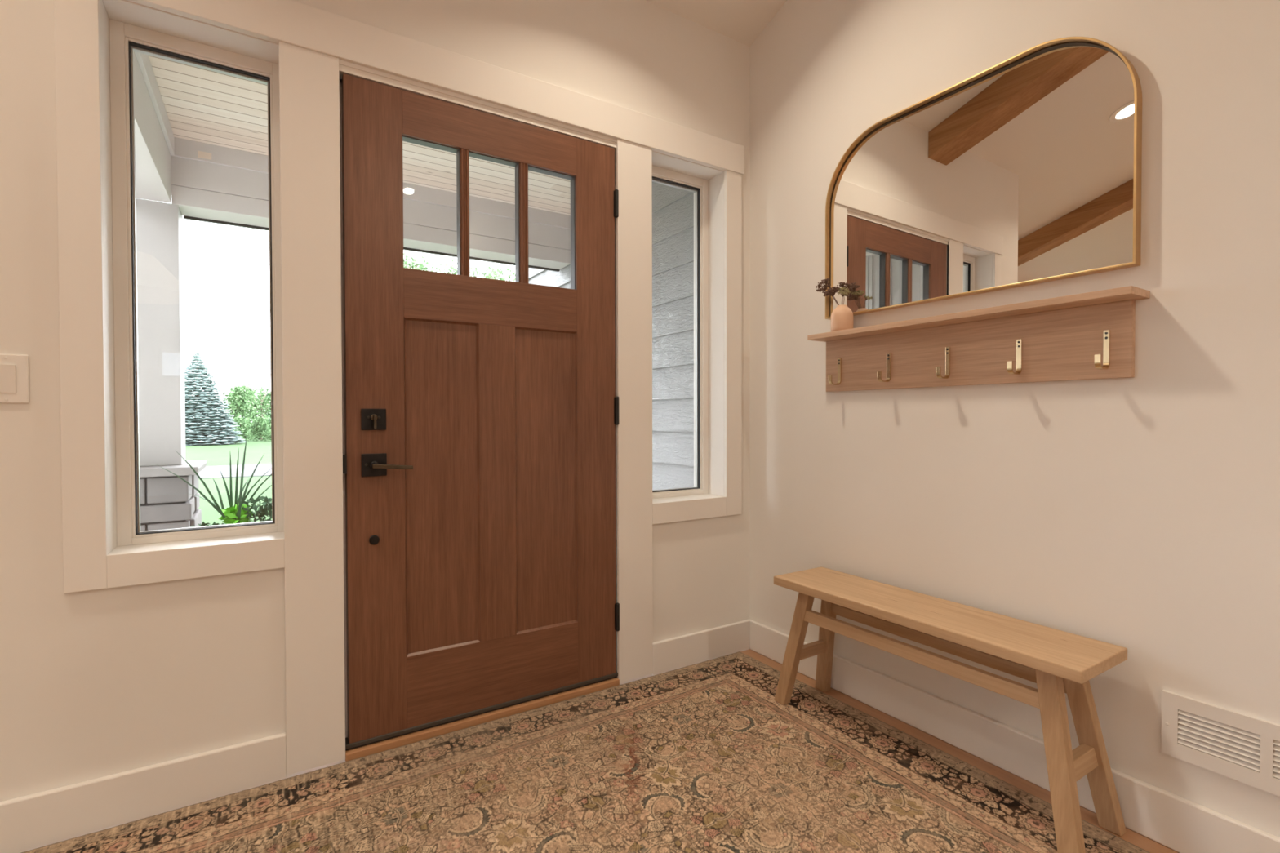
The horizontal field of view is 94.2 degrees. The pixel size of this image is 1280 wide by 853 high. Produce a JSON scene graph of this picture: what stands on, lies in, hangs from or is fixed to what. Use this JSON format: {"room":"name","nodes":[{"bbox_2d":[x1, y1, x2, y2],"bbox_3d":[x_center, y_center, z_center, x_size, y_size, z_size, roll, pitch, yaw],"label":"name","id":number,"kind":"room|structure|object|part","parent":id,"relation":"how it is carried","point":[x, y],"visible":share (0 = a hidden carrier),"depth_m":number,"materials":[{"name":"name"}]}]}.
{"room":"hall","nodes":[
{"label":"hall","id":0,"kind":"room"},
{"bbox_2d":[148,55,570,215],"bbox_3d":[-1.204,-1.785,3.231,3.020,0.060,2.425,-1,1,-32],"label":"ceiling","id":1,"kind":"structure","parent":0,"point":[202,105],"depth_m":3.58,"materials":[{"name":"white wood"}]},
{"bbox_2d":[0,0,750,801],"bbox_3d":[-0.625,-0.247,2.078,2.538,3.119,0.177,-1,1,-32],"label":"wall","id":2,"kind":"structure","parent":0,"point":[97,683],"depth_m":1.58,"materials":[{"name":"white paint"}]},
{"bbox_2d":[0,354,29,403],"bbox_3d":[-1.522,-0.114,1.401,0.116,0.116,0.012,-1,1,-32],"label":"light switch","id":3,"kind":"object","parent":2,"relation":"attached to","point":[14,368],"visible":1,"depth_m":1.42,"materials":[{"name":"plastic"}]},
{"bbox_2d":[53,0,107,593],"bbox_3d":[-1.388,-0.340,1.479,0.081,1.501,0.018,-1,1,-32],"label":"trim","id":4,"kind":"structure","parent":2,"relation":"attached to","point":[77,22],"depth_m":1.47,"materials":[{"name":"wood"}]},
{"bbox_2d":[0,732,286,852],"bbox_3d":[-1.334,0.957,1.530,0.731,0.130,0.018,-1,1,-32],"label":"baseboard","id":5,"kind":"structure","parent":2,"relation":"attached to","point":[45,818],"depth_m":1.54,"materials":[{"name":"wood"}]},
{"bbox_2d":[99,0,284,554],"bbox_3d":[-1.236,-0.384,1.687,0.436,1.450,0.172,-1,1,-32],"label":"window","id":6,"kind":"structure","parent":2,"relation":"in","point":[126,27],"depth_m":1.62,"materials":[{"name":"wood"}]},
{"bbox_2d":[106,537,284,588],"bbox_3d":[-1.190,0.366,1.614,0.386,0.084,0.018,-1,1,-32],"label":"trim","id":7,"kind":"structure","parent":2,"relation":"attached to","point":[156,566],"depth_m":1.60,"materials":[{"name":"wood"}]},
{"bbox_2d":[279,41,345,775],"bbox_3d":[-0.963,-0.043,1.752,0.153,2.105,0.018,-1,1,-32],"label":"trim","id":8,"kind":"structure","parent":2,"relation":"attached to","point":[309,80],"depth_m":1.74,"materials":[{"name":"wood"}]},
{"bbox_2d":[126,0,744,174],"bbox_3d":[-0.490,-1.162,2.032,2.234,0.124,0.024,-1,1,-32],"label":"trim","id":9,"kind":"structure","parent":2,"relation":"attached to","point":[291,22],"depth_m":1.93,"materials":[{"name":"wood"}]},
{"bbox_2d":[338,59,623,763],"bbox_3d":[-0.523,-0.047,2.102,1.000,2.118,0.229,-1,1,-32],"label":"door","id":10,"kind":"structure","parent":2,"relation":"in","point":[480,415],"depth_m":2.01,"materials":[{"name":"wood"}]},
{"bbox_3d":[-0.897,0.115,1.807,0.009,0.056,0.026,-1,1,-32],"label":"latch plate","id":11,"kind":"part","parent":10,"relation":"part of","materials":[{"name":"black metal"}]},
{"bbox_3d":[-0.824,-0.022,1.840,0.071,0.066,0.008,-1,1,-32],"label":"deadbolt plate","id":12,"kind":"part","parent":10,"relation":"part of","materials":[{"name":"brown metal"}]},
{"bbox_3d":[-0.759,0.124,1.827,0.118,0.022,0.012,-1,1,-32],"label":"lever","id":13,"kind":"part","parent":10,"relation":"part of","materials":[{"name":"brown metal"}]},
{"bbox_3d":[-0.655,0.195,1.975,0.241,1.086,0.033,-1,1,-32],"label":"panel","id":14,"kind":"part","parent":10,"relation":"part of","materials":[{"name":"brown wood"}]},
{"bbox_3d":[-0.533,0.981,2.136,0.964,0.006,0.154,-1,1,-32],"label":"threshold plate","id":15,"kind":"part","parent":10,"relation":"part of","materials":[{"name":"brown wood"}]},
{"bbox_3d":[-0.344,0.191,2.171,0.243,1.086,0.033,-1,1,-32],"label":"panel","id":16,"kind":"part","parent":10,"relation":"part of","materials":[{"name":"brown wood"}]},
{"bbox_2d":[345,677,619,761],"bbox_3d":[-0.517,0.998,2.104,0.958,0.028,0.126,-1,1,-32],"label":"threshold","id":17,"kind":"object","parent":2,"relation":"attached to","point":[375,748],"depth_m":2.01,"materials":[{"name":"brown wood"}]},
{"bbox_2d":[615,138,653,683],"bbox_3d":[-0.022,-0.053,2.347,0.158,2.105,0.018,-1,1,-32],"label":"trim","id":18,"kind":"structure","parent":2,"relation":"attached to","point":[633,162],"depth_m":2.33,"materials":[{"name":"wood"}]},
{"bbox_2d":[652,151,724,502],"bbox_3d":[0.152,-0.400,2.564,0.436,1.450,0.172,-1,1,-32],"label":"window","id":19,"kind":"structure","parent":2,"relation":"in","point":[706,183],"depth_m":2.66,"materials":[{"name":"wood"}]},
{"bbox_2d":[652,496,726,524],"bbox_3d":[0.209,0.350,2.498,0.387,0.084,0.018,-1,1,-32],"label":"trim","id":20,"kind":"structure","parent":2,"relation":"attached to","point":[713,507],"depth_m":2.48,"materials":[{"name":"wood"}]},
{"bbox_2d":[651,618,751,675],"bbox_3d":[0.275,0.939,2.547,0.538,0.130,0.018,-1,1,-32],"label":"baseboard","id":21,"kind":"structure","parent":2,"relation":"attached to","point":[690,649],"depth_m":2.52,"materials":[{"name":"wood"}]},
{"bbox_2d":[724,169,742,515],"bbox_3d":[0.408,-0.360,2.615,0.087,1.501,0.018,-1,1,-32],"label":"trim","id":22,"kind":"structure","parent":2,"relation":"attached to","point":[732,180],"depth_m":2.60,"materials":[{"name":"wood"}]},
{"bbox_2d":[528,182,693,490],"bbox_3d":[-0.250,-1.137,4.452,0.287,5.227,3.455,-1,1,-32],"label":"wall","id":23,"kind":"structure","parent":0,"point":[673,208],"depth_m":3.83,"materials":[{"name":"white wood"}]},
{"bbox_2d":[644,0,786,46],"bbox_3d":[-0.575,-1.974,-2.240,7.400,1.753,9.300,-1,1,-32],"label":"ceiling","id":24,"kind":"structure","parent":0,"point":[743,21],"depth_m":2.48,"materials":[{"name":"paint"}]},
{"bbox_2d":[740,648,1179,852],"bbox_3d":[-0.275,1.140,-2.660,7.400,0.120,8.200,-1,1,-32],"label":"floor","id":25,"kind":"structure","parent":0,"point":[1144,842],"depth_m":1.82,"materials":[{"name":"brown wood"}]},
{"bbox_2d":[20,651,1150,852],"bbox_3d":[-0.198,1.026,0.783,3.052,0.007,2.440,-1,1,-32],"label":"area rug","id":26,"kind":"object","parent":25,"relation":"on","point":[702,757],"visible":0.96,"depth_m":1.63,"materials":[{"name":"beige fabric"}]},
{"bbox_2d":[773,566,1127,852],"bbox_3d":[0.854,0.781,1.830,0.257,0.463,0.970,-1,1,-32],"label":"wooden bench","id":27,"kind":"object","parent":25,"relation":"on","point":[1060,662],"visible":1,"depth_m":1.60,"materials":[{"name":"brown wood"}]},
{"bbox_3d":[0.558,0.788,2.141,0.147,0.426,0.052,0,1,25],"label":"leg","id":28,"kind":"part","parent":27,"relation":"part of","materials":[{"name":"brown wood"}]},
{"bbox_3d":[0.700,0.790,2.232,0.052,0.433,0.149,0,1,0],"label":"leg","id":29,"kind":"part","parent":27,"relation":"part of","materials":[{"name":"brown wood"}]},
{"bbox_3d":[0.853,0.564,1.828,0.257,0.030,0.968,-1,1,-32],"label":"seat","id":30,"kind":"part","parent":27,"relation":"part of","materials":[{"name":"brown wood"}]},
{"bbox_3d":[1.008,0.798,1.429,0.052,0.426,0.147,0,1,0],"label":"leg","id":31,"kind":"part","parent":27,"relation":"part of","materials":[{"name":"beige wood"}]},
{"bbox_3d":[1.151,0.800,1.519,0.149,0.433,0.052,0,1,25],"label":"leg","id":32,"kind":"part","parent":27,"relation":"part of","materials":[{"name":"beige wood"}]},
{"bbox_2d":[749,0,1279,837],"bbox_3d":[2.719,-0.905,-0.678,0.182,4.500,8.395,-1,1,-32],"label":"wall","id":33,"kind":"structure","parent":0,"point":[1140,513],"depth_m":1.62,"materials":[{"name":"white paint"}]},
{"bbox_2d":[807,285,1150,391],"bbox_3d":[0.947,-0.234,1.861,0.112,0.212,0.995,-1,1,-32],"label":"shelf","id":34,"kind":"object","parent":33,"relation":"attached to","point":[1088,335],"visible":1,"depth_m":1.75,"materials":[{"name":"brown wood"}]},
{"bbox_2d":[831,304,853,331],"bbox_3d":[0.735,-0.392,2.165,0.078,0.096,0.078,-1,1,-32],"label":"flower vase","id":35,"kind":"object","parent":34,"relation":"on","point":[842,317],"visible":0.8,"depth_m":2.13,"materials":[{"name":"pink ceramic"}]},
{"bbox_2d":[816,277,838,305],"bbox_3d":[0.704,-0.484,2.210,0.095,0.131,0.064,0,1,22],"label":"dried flower","id":36,"kind":"object","parent":35,"relation":"in","point":[825,282],"visible":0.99,"depth_m":2.21,"materials":[{"name":"brown plant"}]},
{"bbox_2d":[822,286,839,305],"bbox_3d":[0.705,-0.466,2.192,0.061,0.095,0.060,0,1,-3],"label":"dried flower","id":37,"kind":"object","parent":35,"relation":"in","point":[828,292],"visible":1,"depth_m":2.18,"materials":[{"name":"brown plant"}]},
{"bbox_3d":[0.714,-0.463,2.193,0.059,0.089,0.045,0,1,16],"label":"stem","id":38,"kind":"part","parent":37,"relation":"part of","materials":[{"name":"brown plant"}]},
{"bbox_2d":[837,291,849,304],"bbox_3d":[0.732,-0.455,2.147,0.035,0.073,0.033,-1,1,-32],"label":"dried flower","id":39,"kind":"object","parent":35,"relation":"in","point":[842,293],"visible":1,"depth_m":2.15,"materials":[{"name":"plant"}]},
{"bbox_2d":[836,281,852,304],"bbox_3d":[0.754,-0.475,2.193,0.053,0.112,0.064,0,1,9],"label":"dried flower","id":40,"kind":"object","parent":35,"relation":"in","point":[841,284],"visible":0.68,"depth_m":2.19,"materials":[{"name":"brown plant"}]},
{"bbox_2d":[838,286,851,293],"bbox_3d":[0.746,-0.465,2.183,0.047,0.093,0.045,-1,1,-32],"label":"dried flower","id":41,"kind":"object","parent":35,"relation":"in","point":[842,289],"visible":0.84,"depth_m":2.17,"materials":[{"name":"plant"}]},
{"bbox_2d":[825,36,1142,319],"bbox_3d":[0.978,-0.733,1.876,0.034,0.654,0.960,-1,1,-32],"label":"wall mirror","id":42,"kind":"object","parent":33,"relation":"attached to","point":[1025,170],"visible":0.99,"depth_m":1.77,"materials":[{"name":"gold metal"}]},
{"bbox_2d":[749,620,1279,852],"bbox_3d":[2.637,0.981,-0.702,0.018,0.130,8.000,-1,1,-32],"label":"baseboard","id":43,"kind":"structure","parent":33,"relation":"attached to","point":[1177,823],"depth_m":1.73,"materials":[{"name":"wood"}]},
{"bbox_2d":[1160,689,1279,796],"bbox_3d":[1.371,0.721,1.300,0.012,0.152,0.360,-1,1,-32],"label":"air vent","id":44,"kind":"object","parent":33,"relation":"in","point":[1245,748],"visible":1,"depth_m":1.36,"materials":[{"name":"metal"}]},
{"bbox_3d":[-1.487,1.205,3.375,3.800,0.180,2.905,-1,1,-32],"label":"floor","id":45,"kind":"structure","parent":0,"visible":0},
{"bbox_2d":[135,198,207,531],"bbox_3d":[-3.119,-0.121,3.598,0.765,2.472,0.676,-1,1,-32],"label":"porch column","id":46,"kind":"structure","parent":45,"relation":"on","point":[166,502],"depth_m":3.59,"materials":[{"name":"grey paint"}]},
{"bbox_2d":[133,51,174,203],"bbox_3d":[-2.304,-1.583,2.534,0.272,0.479,2.419,-1,1,-32],"label":"beam","id":47,"kind":"structure","parent":46,"relation":"on","point":[154,139],"depth_m":3.07,"materials":[{"name":"white paint"}]},
{"bbox_2d":[170,137,570,271],"bbox_3d":[-1.953,-1.603,4.329,3.085,0.493,0.282,-1,1,-32],"label":"beam","id":48,"kind":"structure","parent":46,"relation":"on","point":[211,183],"depth_m":4.38,"materials":[{"name":"white paint"}]},
{"bbox_2d":[156,434,271,528],"bbox_3d":[-1.948,0.573,2.858,0.544,1.101,0.900,-1,1,-32],"label":"potted plant","id":49,"kind":"object","parent":45,"relation":"on","point":[240,513],"visible":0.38,"depth_m":2.98,"materials":[{"name":"green plant"}]},
{"bbox_3d":[-2.066,0.333,2.785,0.271,0.343,0.308,-1,1,-32],"label":"blade","id":50,"kind":"part","parent":49,"relation":"part of","materials":[{"name":"green plant"}]},
{"bbox_3d":[-2.092,0.306,2.857,0.202,0.396,0.158,-1,1,-32],"label":"blade","id":51,"kind":"part","parent":49,"relation":"part of","materials":[{"name":"green plant"}]},
{"bbox_3d":[-2.143,0.379,3.032,0.207,0.245,0.012,1,1,37],"label":"blade","id":52,"kind":"part","parent":49,"relation":"part of","materials":[{"name":"green plant"}]},
{"bbox_3d":[-2.086,0.360,3.008,0.117,0.282,0.012,0,1,22],"label":"blade","id":53,"kind":"part","parent":49,"relation":"part of","materials":[{"name":"green plant"}]},
{"bbox_3d":[-2.087,0.313,3.036,0.012,0.376,0.146,-1,1,-35],"label":"blade","id":54,"kind":"part","parent":49,"relation":"part of","materials":[{"name":"green plant"}]},
{"bbox_3d":[-2.027,0.303,2.987,0.026,0.397,0.007,0,1,-21],"label":"blade","id":55,"kind":"part","parent":49,"relation":"part of","materials":[{"name":"green plant"}]},
{"bbox_3d":[-1.839,0.264,2.750,0.012,0.481,0.610,-1,1,-37],"label":"blade","id":56,"kind":"part","parent":49,"relation":"part of","materials":[{"name":"green plant"}]},
{"bbox_3d":[-2.081,0.388,3.099,0.010,0.225,0.261,0,1,-14],"label":"blade","id":57,"kind":"part","parent":49,"relation":"part of","materials":[{"name":"green plant"}]},
{"bbox_3d":[-1.878,0.313,2.845,0.141,0.381,0.408,-1,1,-32],"label":"blade","id":58,"kind":"part","parent":49,"relation":"part of","materials":[{"name":"green plant"}]},
{"bbox_3d":[-1.951,0.350,2.976,0.209,0.303,0.108,-1,1,-32],"label":"blade","id":59,"kind":"part","parent":49,"relation":"part of","materials":[{"name":"green plant"}]},
{"bbox_3d":[-1.892,0.381,2.955,0.277,0.242,0.011,0,1,16],"label":"blade","id":60,"kind":"part","parent":49,"relation":"part of","materials":[{"name":"green plant"}]},
{"bbox_3d":[-1.969,0.341,3.081,0.001,0.319,0.283,1,1,38],"label":"blade","id":61,"kind":"part","parent":49,"relation":"part of","materials":[{"name":"green plant"}]},
{"label":"outside","id":62,"kind":"structure","parent":0,"visible":0},
{"bbox_2d":[185,428,271,525],"bbox_3d":[-42.586,0.697,70.799,240.000,0.200,158.800,-1,1,-32],"label":"lawn","id":63,"kind":"structure","parent":62,"point":[215,455],"depth_m":19.86,"materials":[{"name":"green plant"}]},
{"bbox_2d":[184,351,245,445],"bbox_3d":[-26.329,-1.631,35.359,4.865,5.779,4.764,0,1,21],"label":"spruce tree","id":64,"kind":"object","parent":63,"relation":"on","point":[214,426],"visible":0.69,"depth_m":34.82,"materials":[{"name":"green plant"}]},
{"bbox_2d":[219,382,256,436],"bbox_3d":[-33.719,-1.397,49.697,3.130,4.622,3.079,0,1,9],"label":"leafy tree","id":65,"kind":"object","parent":63,"relation":"on","point":[237,396],"visible":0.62,"depth_m":49.07,"materials":[{"name":"green plant"}]},
{"bbox_2d":[232,415,253,440],"bbox_3d":[-26.496,0.171,39.608,1.275,1.837,1.080,0,1,-10],"label":"bush","id":66,"kind":"object","parent":63,"relation":"on","point":[245,424],"visible":0.84,"depth_m":39.43,"materials":[{"name":"green plant"}]},
{"bbox_2d":[242,386,271,439],"bbox_3d":[-27.462,-0.949,43.019,2.310,3.893,2.153,-1,1,-32],"label":"leafy tree","id":67,"kind":"object","parent":63,"relation":"on","point":[259,403],"visible":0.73,"depth_m":42.66,"materials":[{"name":"green plant"}]},
{"bbox_2d":[248,416,269,440],"bbox_3d":[-26.110,0.185,40.749,1.055,1.756,1.226,0,1,22],"label":"bush","id":68,"kind":"object","parent":63,"relation":"on","point":[257,424],"visible":0.99,"depth_m":40.57,"materials":[{"name":"green plant"}]},
{"bbox_2d":[263,390,271,433],"bbox_3d":[-27.991,-0.990,46.181,3.484,3.891,2.982,0,1,-24],"label":"leafy tree","id":69,"kind":"object","parent":63,"relation":"on","point":[268,414],"visible":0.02,"depth_m":45.62,"materials":[{"name":"green plant"}]},
{"bbox_2d":[265,422,271,440],"bbox_3d":[-24.978,0.193,40.762,1.289,1.711,1.088,-1,1,-32],"label":"bush","id":70,"kind":"object","parent":63,"relation":"on","point":[267,434],"visible":0.06,"depth_m":40.45,"materials":[{"name":"green plant"}]},
{"bbox_2d":[403,253,515,281],"bbox_3d":[-4.350,-1.212,13.382,5.063,5.141,3.201,0,1,28],"label":"tree","id":71,"kind":"object","parent":63,"relation":"on","point":[421,266],"visible":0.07,"depth_m":12.23,"materials":[{"name":"green plant"}]},
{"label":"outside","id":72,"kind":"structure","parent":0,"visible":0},
{"bbox_2d":[198,463,271,479],"bbox_3d":[-10.098,1.274,19.427,60.000,0.030,5.828,-1,1,-32],"label":"driveway","id":73,"kind":"structure","parent":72,"point":[208,472],"depth_m":17.17,"materials":[{"name":"white concrete"}]}
]}

